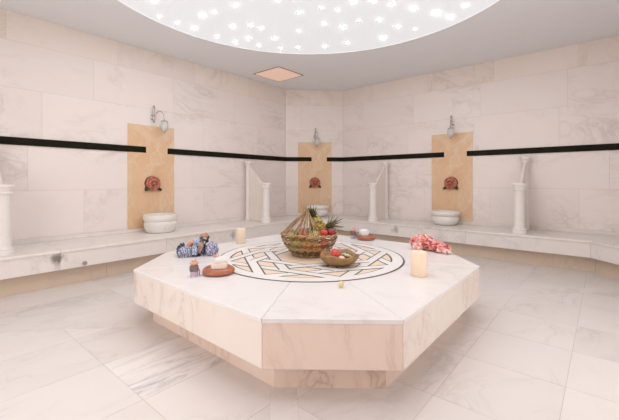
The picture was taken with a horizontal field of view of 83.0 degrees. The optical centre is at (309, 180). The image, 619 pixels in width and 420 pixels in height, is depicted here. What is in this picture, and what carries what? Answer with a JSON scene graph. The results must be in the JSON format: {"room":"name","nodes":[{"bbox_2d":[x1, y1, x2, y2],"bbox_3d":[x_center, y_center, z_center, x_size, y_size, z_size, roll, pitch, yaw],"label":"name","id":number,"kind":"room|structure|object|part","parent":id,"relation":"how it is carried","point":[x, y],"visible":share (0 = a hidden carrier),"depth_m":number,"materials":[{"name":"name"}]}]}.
{"room":"spa","nodes":[
{"label":"spa","id":0,"kind":"room"},
{"bbox_2d":[0,8,285,240],"bbox_3d":[-2.227,-0.415,4.869,0.160,2.930,5.580,0,0,40],"label":"wall","id":1,"kind":"structure","parent":0,"point":[58,82],"depth_m":4.39,"materials":[{"name":"beige stone"}]},
{"bbox_2d":[0,136,145,152],"bbox_3d":[-3.256,-0.416,3.340,0.608,0.081,3.446,0,0,27],"label":"trim","id":2,"kind":"structure","parent":1,"relation":"attached to","point":[3,139],"depth_m":4.04,"materials":[{"name":"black stone"}]},
{"bbox_2d":[128,123,173,228],"bbox_3d":[-2.164,-0.056,4.810,0.012,1.385,0.640,0,0,40],"label":"plaque","id":3,"kind":"object","parent":1,"relation":"attached to","point":[156,161],"visible":0.76,"depth_m":4.77,"materials":[{"name":"stone"}]},
{"bbox_2d":[144,176,161,190],"bbox_3d":[-2.117,0.041,4.769,0.111,0.207,0.242,0,0,40],"label":"spout","id":4,"kind":"object","parent":3,"relation":"attached to","point":[152,183],"visible":1,"depth_m":4.76,"materials":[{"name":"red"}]},
{"bbox_2d":[150,105,167,132],"bbox_3d":[-2.052,-0.840,4.802,0.249,0.390,0.101,0,0,17],"label":"wall lamp","id":5,"kind":"object","parent":1,"relation":"attached to","point":[164,124],"visible":1,"depth_m":4.77,"materials":[{"name":"silver metal"}]},
{"bbox_3d":[-2.132,-0.912,4.796,0.040,0.245,0.040,0,0,40],"label":"rod","id":6,"kind":"part","parent":5,"relation":"part of","materials":[{"name":"silver metal"}]},
{"bbox_3d":[-1.982,-0.732,4.780,0.099,0.142,0.103,0,0,40],"label":"lamp shade","id":7,"kind":"part","parent":5,"relation":"part of","materials":[{"name":"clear glass"}]},
{"bbox_2d":[168,148,311,160],"bbox_3d":[-1.093,-0.416,6.042,2.810,0.081,0.325,0,0,-43],"label":"trim","id":8,"kind":"structure","parent":1,"relation":"attached to","point":[170,151],"depth_m":5.84,"materials":[{"name":"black stone"}]},
{"bbox_2d":[0,254,618,419],"bbox_3d":[0.025,1.110,2.972,5.730,0.120,6.880,0,0,40],"label":"floor","id":9,"kind":"structure","parent":0,"point":[537,342],"depth_m":1.98,"materials":[{"name":"white stone"}]},
{"bbox_2d":[133,234,479,388],"bbox_3d":[0.030,0.850,2.962,2.331,0.400,2.330,0,0,40],"label":"platform","id":10,"kind":"object","parent":9,"relation":"on","point":[282,318],"visible":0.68,"depth_m":1.99,"materials":[{"name":"white stone"}]},
{"bbox_2d":[189,259,199,276],"bbox_3d":[-0.785,0.594,2.384,0.059,0.119,0.064,0,0,40],"label":"jar","id":11,"kind":"object","parent":10,"relation":"on","point":[194,268],"visible":1,"depth_m":2.36,"materials":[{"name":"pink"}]},
{"bbox_2d":[176,233,218,257],"bbox_3d":[-0.974,0.553,3.022,0.366,0.198,0.162,0,0,-3],"label":"cloth bundle","id":12,"kind":"object","parent":10,"relation":"on","point":[211,249],"visible":0.98,"depth_m":3.01,"materials":[{"name":"blue fabric"}]},
{"bbox_2d":[202,264,234,275],"bbox_3d":[-0.639,0.629,2.462,0.224,0.042,0.224,0,0,40],"label":"soap dish","id":13,"kind":"object","parent":10,"relation":"on","point":[230,269],"visible":0.8,"depth_m":2.38,"materials":[{"name":"ceramic"}]},
{"bbox_2d":[211,261,227,269],"bbox_3d":[-0.633,0.594,2.462,0.108,0.050,0.082,0,0,-7],"label":"soap bar","id":14,"kind":"object","parent":13,"relation":"on","point":[222,265],"visible":0.9,"depth_m":2.42,"materials":[{"name":"beige"}]},
{"bbox_2d":[214,255,227,262],"bbox_3d":[-0.624,0.552,2.457,0.085,0.034,0.066,0,0,-27],"label":"soap bar","id":15,"kind":"object","parent":14,"relation":"on","point":[224,258],"visible":0.98,"depth_m":2.43,"materials":[{"name":"white"}]},
{"bbox_2d":[236,228,245,243],"bbox_3d":[-0.715,0.573,3.655,0.096,0.160,0.096,0,0,40],"label":"pillar candle","id":16,"kind":"object","parent":10,"relation":"on","point":[240,232],"visible":1,"depth_m":3.62,"materials":[{"name":"beige wax"}]},
{"bbox_3d":[0.030,0.786,2.962,2.323,0.218,2.322,0,0,40],"label":"panel","id":17,"kind":"part","parent":10,"relation":"part of","materials":[{"name":"stone"}]},
{"bbox_2d":[280,207,337,257],"bbox_3d":[-0.002,0.444,3.087,0.510,0.412,0.510,0,0,40],"label":"wicker basket","id":18,"kind":"object","parent":10,"relation":"on","point":[305,212],"visible":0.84,"depth_m":2.95,"materials":[{"name":"brown wicker"}]},
{"bbox_2d":[292,241,301,248],"bbox_3d":[-0.103,0.545,2.969,0.081,0.081,0.081,0,0,-25],"label":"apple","id":19,"kind":"object","parent":18,"relation":"in","point":[297,244],"visible":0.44,"depth_m":2.95,"materials":[{"name":"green food"}]},
{"bbox_3d":[-0.082,0.356,3.008,0.419,0.238,0.237,0,0,28],"label":"reed handle","id":20,"kind":"part","parent":18,"relation":"part of","materials":[{"name":"wicker"}]},
{"bbox_2d":[302,241,311,250],"bbox_3d":[-0.022,0.546,2.938,0.083,0.088,0.083,0,0,36],"label":"orange","id":21,"kind":"object","parent":18,"relation":"in","point":[305,241],"visible":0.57,"depth_m":2.91,"materials":[{"name":"brown food"}]},
{"bbox_2d":[308,231,318,242],"bbox_3d":[0.032,0.476,2.967,0.094,0.103,0.089,0,0,-20],"label":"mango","id":22,"kind":"object","parent":18,"relation":"in","point":[313,231],"visible":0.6,"depth_m":2.94,"materials":[{"name":"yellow food"}]},
{"bbox_2d":[309,205,324,232],"bbox_3d":[0.050,0.353,3.134,0.173,0.272,0.135,0,0,6],"label":"pineapple","id":23,"kind":"object","parent":18,"relation":"in","point":[318,221],"visible":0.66,"depth_m":3.09,"materials":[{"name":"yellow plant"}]},
{"bbox_3d":[0.026,0.274,3.135,0.138,0.115,0.134,-18,0,0],"label":"crown","id":24,"kind":"part","parent":23,"relation":"part of","materials":[{"name":"green plant"}]},
{"bbox_2d":[319,229,327,235],"bbox_3d":[0.122,0.456,3.034,0.074,0.078,0.074,0,0,-31],"label":"apple","id":25,"kind":"object","parent":18,"relation":"in","point":[324,232],"visible":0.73,"depth_m":3.01,"materials":[{"name":"red food"}]},
{"bbox_2d":[327,228,335,236],"bbox_3d":[0.190,0.458,3.088,0.082,0.085,0.082,0,0,-16],"label":"apple","id":26,"kind":"object","parent":18,"relation":"in","point":[331,231],"visible":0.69,"depth_m":3.06,"materials":[{"name":"red food"}]},
{"bbox_2d":[324,216,342,231],"bbox_3d":[0.207,0.417,3.270,0.246,0.213,0.214,0,0,29],"label":"pineapple","id":27,"kind":"object","parent":18,"relation":"in","point":[331,224],"visible":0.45,"depth_m":3.24,"materials":[{"name":"green plant"}]},
{"bbox_2d":[320,249,358,266],"bbox_3d":[0.235,0.603,2.709,0.302,0.095,0.305,0,0,17],"label":"wooden bowl","id":28,"kind":"object","parent":10,"relation":"on","point":[325,255],"visible":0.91,"depth_m":2.61,"materials":[{"name":"brown wood"}]},
{"bbox_2d":[331,249,340,256],"bbox_3d":[0.204,0.567,2.700,0.082,0.082,0.081,0,0,-31],"label":"apple","id":29,"kind":"object","parent":28,"relation":"in","point":[335,252],"visible":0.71,"depth_m":2.67,"materials":[{"name":"food"}]},
{"bbox_2d":[338,281,343,287],"bbox_3d":[0.193,0.632,2.132,0.039,0.040,0.038,0,0,40],"label":"rosebud","id":30,"kind":"object","parent":10,"relation":"on","point":[340,283],"visible":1,"depth_m":2.12,"materials":[{"name":"yellow plant"}]},
{"bbox_2d":[350,227,356,238],"bbox_3d":[0.489,0.591,3.942,0.064,0.125,0.070,0,0,40],"label":"jar","id":31,"kind":"object","parent":10,"relation":"on","point":[352,231],"visible":1,"depth_m":3.92,"materials":[{"name":"pink glass"}]},
{"bbox_2d":[357,234,374,240],"bbox_3d":[0.626,0.627,3.879,0.204,0.050,0.204,0,0,40],"label":"soap dish","id":32,"kind":"object","parent":10,"relation":"on","point":[369,237],"visible":0.86,"depth_m":3.80,"materials":[{"name":"ceramic"}]},
{"bbox_2d":[359,229,368,235],"bbox_3d":[0.603,0.579,3.891,0.095,0.075,0.085,0,0,-10],"label":"soap","id":33,"kind":"object","parent":32,"relation":"in","point":[362,232],"visible":0.96,"depth_m":3.85,"materials":[{"name":"white"}]},
{"bbox_2d":[411,250,426,277],"bbox_3d":[0.752,0.566,2.406,0.110,0.174,0.110,0,0,40],"label":"pillar candle","id":34,"kind":"object","parent":10,"relation":"on","point":[418,257],"visible":1,"depth_m":2.36,"materials":[{"name":"beige wax"}]},
{"bbox_2d":[409,234,451,253],"bbox_3d":[1.123,0.577,3.248,0.391,0.150,0.222,0,0,30],"label":"floral cloth","id":35,"kind":"object","parent":10,"relation":"on","point":[420,241],"visible":0.94,"depth_m":3.22,"materials":[{"name":"pink fabric"}]},
{"bbox_2d":[0,213,618,297],"bbox_3d":[-0.289,0.844,4.604,7.934,0.412,4.441,0,0,-11],"label":"bench","id":36,"kind":"object","parent":9,"relation":"on","point":[41,263],"visible":0.84,"depth_m":4.18,"materials":[{"name":"stone"}]},
{"bbox_2d":[0,147,14,256],"bbox_3d":[-2.970,0.174,3.337,0.606,1.010,0.178,0,0,40],"label":"divider","id":37,"kind":"object","parent":36,"relation":"on","point":[6,248],"visible":1,"depth_m":3.17,"materials":[{"name":"stone"}]},
{"bbox_2d":[143,213,177,232],"bbox_3d":[-1.982,0.562,4.656,0.425,0.236,0.425,0,0,40],"label":"basin","id":38,"kind":"object","parent":36,"relation":"on","point":[153,222],"visible":1,"depth_m":4.49,"materials":[{"name":"stone"}]},
{"bbox_2d":[244,161,271,222],"bbox_3d":[-0.870,0.174,5.831,0.606,1.010,0.178,0,0,40],"label":"divider","id":39,"kind":"object","parent":36,"relation":"on","point":[257,192],"visible":1,"depth_m":5.82,"materials":[{"name":"stone"}]},
{"bbox_3d":[-0.888,0.214,5.846,0.355,0.930,0.036,0,0,40],"label":"panel","id":40,"kind":"part","parent":39,"relation":"part of","materials":[{"name":"stone"}]},
{"bbox_3d":[-0.289,0.693,4.605,7.932,0.025,4.438,0,0,-11],"label":"seat","id":41,"kind":"part","parent":36,"relation":"part of","materials":[{"name":"stone"}]},
{"bbox_3d":[-0.289,0.659,4.604,7.934,0.042,4.440,0,0,-11],"label":"skirting","id":42,"kind":"part","parent":36,"relation":"part of","materials":[{"name":"stone"}]},
{"bbox_2d":[307,204,328,216],"bbox_3d":[0.156,0.573,6.644,0.425,0.213,0.425,0,0,-5],"label":"basin","id":43,"kind":"object","parent":36,"relation":"on","point":[322,209],"visible":0.64,"depth_m":6.49,"materials":[{"name":"stone"}]},
{"bbox_2d":[367,162,389,221],"bbox_3d":[1.201,0.174,6.037,0.178,1.010,0.606,0,0,40],"label":"divider","id":44,"kind":"object","parent":36,"relation":"on","point":[378,191],"visible":1,"depth_m":6.01,"materials":[{"name":"stone"}]},
{"bbox_3d":[1.216,0.214,6.055,0.036,0.930,0.355,0,0,40],"label":"panel","id":45,"kind":"part","parent":44,"relation":"part of","materials":[{"name":"stone"}]},
{"bbox_2d":[431,210,459,225],"bbox_3d":[2.095,0.573,5.407,0.425,0.213,0.425,0,0,40],"label":"basin","id":46,"kind":"object","parent":36,"relation":"on","point":[440,217],"visible":1,"depth_m":5.25,"materials":[{"name":"stone"}]},
{"bbox_2d":[511,156,530,233],"bbox_3d":[2.834,0.174,4.662,0.178,1.010,0.606,0,0,40],"label":"divider","id":47,"kind":"object","parent":36,"relation":"on","point":[521,189],"visible":1,"depth_m":4.48,"materials":[{"name":"stone"}]},
{"bbox_3d":[2.849,0.214,4.679,0.036,0.930,0.355,0,0,40],"label":"panel","id":48,"kind":"part","parent":47,"relation":"part of","materials":[{"name":"stone"}]},
{"bbox_2d":[0,0,618,90],"bbox_3d":[0.025,-1.830,2.972,5.930,0.100,7.080,0,0,40],"label":"ceiling","id":49,"kind":"structure","parent":0,"point":[506,28],"depth_m":4.42,"materials":[{"name":"white paint"}]},
{"bbox_2d":[254,66,303,81],"bbox_3d":[-0.518,-1.774,5.875,0.600,0.012,0.600,0,0,40],"label":"ceiling panel","id":50,"kind":"object","parent":49,"relation":"attached to","point":[278,74],"visible":1,"depth_m":5.84,"materials":[{"name":"brown"}]},
{"bbox_2d":[118,0,499,53],"bbox_3d":[-0.008,-1.953,2.987,3.883,0.354,3.883,0,0,-26],"label":"dome","id":51,"kind":"object","parent":49,"relation":"attached to","point":[273,26],"visible":1,"depth_m":4.15,"materials":[{"name":"white"}]},
{"bbox_2d":[286,89,342,212],"bbox_3d":[0.091,-0.415,6.965,1.431,2.930,0.160,0,0,-5],"label":"wall","id":52,"kind":"structure","parent":0,"point":[306,110],"depth_m":6.88,"materials":[{"name":"white stone"}]},
{"bbox_2d":[298,142,331,212],"bbox_3d":[0.106,-0.056,6.879,0.660,1.385,0.012,0,0,-5],"label":"plaque","id":53,"kind":"object","parent":52,"relation":"attached to","point":[319,167],"visible":0.95,"depth_m":6.87,"materials":[{"name":"stone"}]},
{"bbox_2d":[309,177,320,187],"bbox_3d":[0.111,0.041,6.818,0.242,0.207,0.111,0,0,-5],"label":"spout","id":54,"kind":"object","parent":53,"relation":"attached to","point":[314,182],"visible":1,"depth_m":6.83,"materials":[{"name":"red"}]},
{"bbox_2d":[314,128,319,146],"bbox_3d":[0.142,-0.840,6.784,0.108,0.390,0.210,0,0,-5],"label":"wall lamp","id":55,"kind":"object","parent":52,"relation":"attached to","point":[317,140],"visible":1,"depth_m":6.71,"materials":[{"name":"white glass"}]},
{"bbox_3d":[0.149,-0.732,6.729,0.103,0.142,0.099,0,0,-5],"label":"lamp shade","id":56,"kind":"part","parent":55,"relation":"part of","materials":[{"name":"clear glass"}]},
{"bbox_2d":[343,36,618,232],"bbox_3d":[2.293,-0.415,5.665,4.430,2.930,0.160,0,0,40],"label":"wall","id":57,"kind":"structure","parent":0,"point":[566,95],"depth_m":5.11,"materials":[{"name":"beige stone"}]},
{"bbox_2d":[327,152,443,161],"bbox_3d":[1.313,-0.416,6.360,2.228,0.081,0.219,0,0,34],"label":"trim","id":58,"kind":"structure","parent":57,"relation":"attached to","point":[438,154],"depth_m":6.28,"materials":[{"name":"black stone"}]},
{"bbox_2d":[447,115,453,138],"bbox_3d":[2.223,-0.840,5.479,0.102,0.390,0.228,0,0,33],"label":"wall lamp","id":59,"kind":"object","parent":57,"relation":"attached to","point":[450,131],"visible":1,"depth_m":5.40,"materials":[{"name":"silver metal"}]},
{"bbox_3d":[2.189,-0.732,5.425,0.103,0.142,0.099,0,0,40],"label":"lamp shade","id":60,"kind":"part","parent":59,"relation":"part of","materials":[{"name":"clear glass"}]},
{"bbox_2d":[432,132,471,221],"bbox_3d":[2.260,-0.056,5.579,0.630,1.385,0.012,0,0,40],"label":"plaque","id":61,"kind":"object","parent":57,"relation":"attached to","point":[455,162],"visible":0.81,"depth_m":5.54,"materials":[{"name":"stone"}]},
{"bbox_2d":[443,177,457,189],"bbox_3d":[2.220,0.041,5.532,0.242,0.207,0.111,0,0,40],"label":"spout","id":62,"kind":"object","parent":61,"relation":"attached to","point":[450,182],"visible":1,"depth_m":5.52,"materials":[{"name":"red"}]},
{"bbox_2d":[467,143,618,155],"bbox_3d":[3.241,-0.416,4.722,0.269,0.081,2.123,0,0,-42],"label":"trim","id":63,"kind":"structure","parent":57,"relation":"attached to","point":[614,146],"depth_m":4.75,"materials":[{"name":"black stone"}]}
]}

